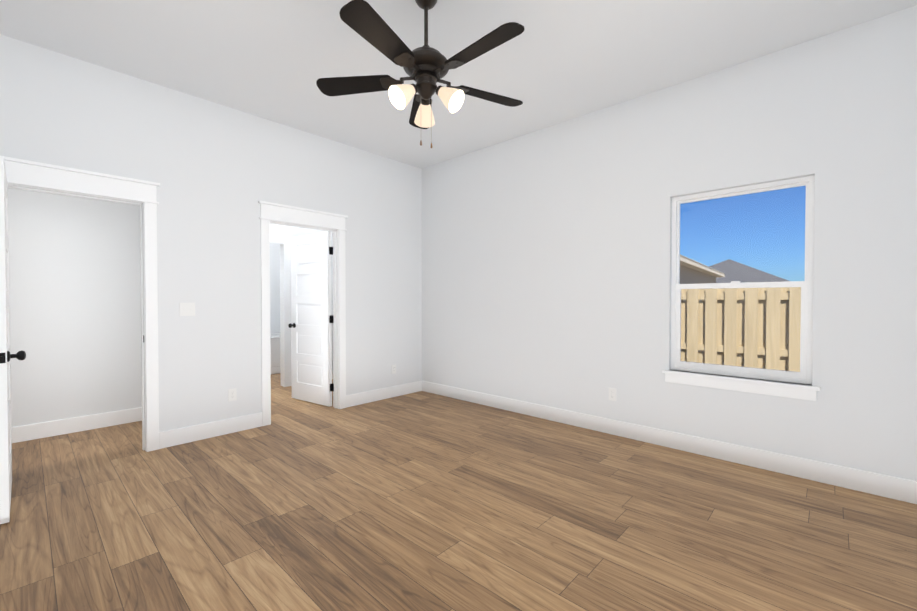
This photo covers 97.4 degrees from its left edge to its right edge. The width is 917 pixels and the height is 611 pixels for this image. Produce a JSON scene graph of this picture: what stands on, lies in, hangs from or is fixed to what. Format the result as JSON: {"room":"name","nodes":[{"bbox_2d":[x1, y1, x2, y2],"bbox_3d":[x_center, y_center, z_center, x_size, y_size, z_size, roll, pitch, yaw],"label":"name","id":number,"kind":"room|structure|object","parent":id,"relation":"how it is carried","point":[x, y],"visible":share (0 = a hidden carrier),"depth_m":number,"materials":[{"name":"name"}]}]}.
{"room":"empty bedroom","nodes":[
{"label":"empty bedroom","id":0,"kind":"room"},
{"bbox_2d":[8,188,141,426],"bbox_3d":[-4.638,-0.311,2.805,0.120,3.050,4.050,1,1,43],"label":"wall","id":1,"kind":"structure","parent":0,"point":[75,299],"depth_m":3.80,"materials":[{"name":"white paint"}]},
{"bbox_2d":[11,407,141,442],"bbox_3d":[-4.588,1.144,2.780,0.016,0.140,4.050,1,1,43],"label":"baseboard","id":2,"kind":"structure","parent":1,"relation":"attached to","point":[54,428],"depth_m":3.80,"materials":[{"name":"white paint"}]},
{"bbox_2d":[0,34,421,431],"bbox_3d":[-2.876,-0.315,3.075,0.120,3.050,6.843,1,1,43],"label":"wall","id":3,"kind":"structure","parent":0,"point":[217,171],"depth_m":3.70,"materials":[{"name":"white paint"}]},
{"bbox_2d":[0,156,25,523],"bbox_3d":[-2.813,0.191,2.495,0.810,2.030,0.181,1,1,43],"label":"entry door","id":4,"kind":"structure","parent":3,"relation":"in","point":[5,440],"depth_m":2.24,"materials":[{"name":"white paint"}]},
{"bbox_2d":[2,156,159,451],"bbox_3d":[-2.876,0.099,3.052,0.160,2.222,1.000,1,1,43],"label":"door frame","id":5,"kind":"structure","parent":3,"relation":"attached to","point":[22,174],"depth_m":3.30,"materials":[{"name":"white paint"}]},
{"bbox_2d":[179,303,194,315],"bbox_3d":[-2.371,0.033,3.526,0.014,0.116,0.116,1,1,43],"label":"light switch","id":6,"kind":"object","parent":3,"relation":"attached to","point":[186,309],"visible":1,"depth_m":3.53,"materials":[{"name":"white plastic"}]},
{"bbox_2d":[159,412,261,448],"bbox_3d":[-2.233,1.131,3.690,0.016,0.140,0.834,1,1,43],"label":"baseboard","id":7,"kind":"structure","parent":3,"relation":"attached to","point":[174,437],"depth_m":3.65,"materials":[{"name":"white paint"}]},
{"bbox_2d":[228,388,236,401],"bbox_3d":[-2.132,0.843,3.800,0.007,0.115,0.070,1,1,43],"label":"electrical outlet","id":8,"kind":"object","parent":3,"relation":"attached to","point":[232,394],"visible":1,"depth_m":3.80,"materials":[{"name":"white plastic"}]},
{"bbox_2d":[258,200,347,425],"bbox_3d":[-1.665,0.081,4.356,0.160,2.222,0.980,1,1,43],"label":"door frame","id":9,"kind":"structure","parent":3,"relation":"attached to","point":[288,215],"depth_m":4.35,"materials":[{"name":"white paint"}]},
{"bbox_2d":[288,231,333,406],"bbox_3d":[-1.787,0.157,4.886,0.790,2.030,0.181,1,1,35],"label":"bathroom door","id":10,"kind":"structure","parent":3,"relation":"in","point":[310,325],"depth_m":4.86,"materials":[{"name":"white paint"}]},
{"bbox_2d":[346,381,422,407],"bbox_3d":[-0.912,1.111,5.111,0.016,0.140,1.172,1,1,43],"label":"baseboard","id":11,"kind":"structure","parent":3,"relation":"attached to","point":[394,391],"depth_m":5.06,"materials":[{"name":"white paint"}]},
{"bbox_2d":[270,243,279,332],"bbox_3d":[-4.090,-0.371,6.966,0.120,3.050,2.793,1,1,43],"label":"wall","id":12,"kind":"structure","parent":0,"point":[274,287],"depth_m":7.57,"materials":[{"name":"white paint"}]},
{"bbox_2d":[270,223,332,369],"bbox_3d":[-2.649,-0.353,5.710,0.120,3.050,2.673,1,1,43],"label":"wall","id":13,"kind":"structure","parent":0,"point":[296,231],"depth_m":5.96,"materials":[{"name":"white paint"}]},
{"bbox_2d":[270,231,291,386],"bbox_3d":[-3.009,0.075,5.315,0.139,2.205,1.597,1,1,43],"label":"door frame","id":14,"kind":"structure","parent":13,"relation":"attached to","point":[283,240],"depth_m":5.80,"materials":[{"name":"white paint"}]},
{"bbox_2d":[0,373,916,610],"bbox_3d":[-2.289,1.267,2.573,8.770,0.100,7.113,1,1,43],"label":"floor","id":15,"kind":"structure","parent":0,"point":[421,501],"depth_m":2.26,"materials":[{"name":"brown wood"}]},
{"bbox_2d":[270,333,280,373],"bbox_3d":[-3.369,0.838,7.070,0.813,0.630,1.600,1,1,43],"label":"bathtub","id":16,"kind":"object","parent":15,"relation":"on","point":[275,352],"depth_m":6.80,"materials":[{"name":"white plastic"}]},
{"bbox_2d":[0,0,916,167],"bbox_3d":[-2.289,-1.892,2.527,8.770,0.120,7.113,1,1,43],"label":"ceiling","id":17,"kind":"structure","parent":0,"point":[556,62],"depth_m":2.88,"materials":[{"name":"white paint"}]},
{"bbox_2d":[316,0,523,147],"bbox_3d":[-0.158,-1.380,2.342,1.252,0.900,1.301,1,1,43],"label":"ceiling fan","id":18,"kind":"object","parent":17,"relation":"hanging from","point":[426,67],"visible":1,"depth_m":2.30,"materials":[{"name":"brown metal"}]},
{"bbox_2d":[422,5,916,480],"bbox_3d":[0.081,-0.344,5.101,8.770,3.050,0.150,1,1,43],"label":"wall","id":19,"kind":"structure","parent":0,"point":[546,266],"depth_m":3.36,"materials":[{"name":"white paint"}]},
{"bbox_2d":[609,388,615,400],"bbox_3d":[1.433,0.828,3.754,0.070,0.115,0.007,1,1,43],"label":"electrical outlet","id":20,"kind":"object","parent":19,"relation":"attached to","point":[612,394],"visible":1,"depth_m":3.75,"materials":[{"name":"white plastic"}]},
{"bbox_2d":[423,381,916,503],"bbox_3d":[1.320,1.129,3.857,4.993,0.140,0.016,1,1,43],"label":"baseboard","id":21,"kind":"structure","parent":19,"relation":"attached to","point":[895,488],"depth_m":3.19,"materials":[{"name":"white paint"}]},
{"bbox_2d":[662,175,820,400],"bbox_3d":[2.155,-0.131,3.138,1.005,1.570,0.157,1,1,43],"label":"window","id":22,"kind":"structure","parent":19,"relation":"in","point":[803,375],"depth_m":3.07,"materials":[{"name":"white plastic"}]},
{"label":"outside","id":23,"kind":"structure","parent":0,"visible":0},
{"bbox_3d":[28.640,1.263,30.706,80.000,0.100,76.207,1,1,43],"label":"ground","id":24,"kind":"structure","parent":23,"visible":0},
{"bbox_2d":[680,254,724,283],"bbox_3d":[5.683,-1.488,21.242,12.040,5.673,20.640,1,1,39],"label":"house","id":25,"kind":"structure","parent":24,"relation":"on","point":[697,270],"depth_m":18.94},
{"bbox_2d":[681,287,800,371],"bbox_3d":[3.928,0.655,5.495,12.090,1.800,0.167,1,1,43],"label":"fence","id":26,"kind":"object","parent":24,"relation":"on","point":[765,349],"depth_m":5.49,"materials":[{"name":"brown wood"}]},
{"bbox_2d":[709,259,787,282],"bbox_3d":[28.357,-1.904,42.258,14.000,5.900,14.002,1,1,43],"label":"house","id":27,"kind":"structure","parent":24,"relation":"on","point":[724,266],"depth_m":38.53,"materials":[{"name":"grey"}]}
]}

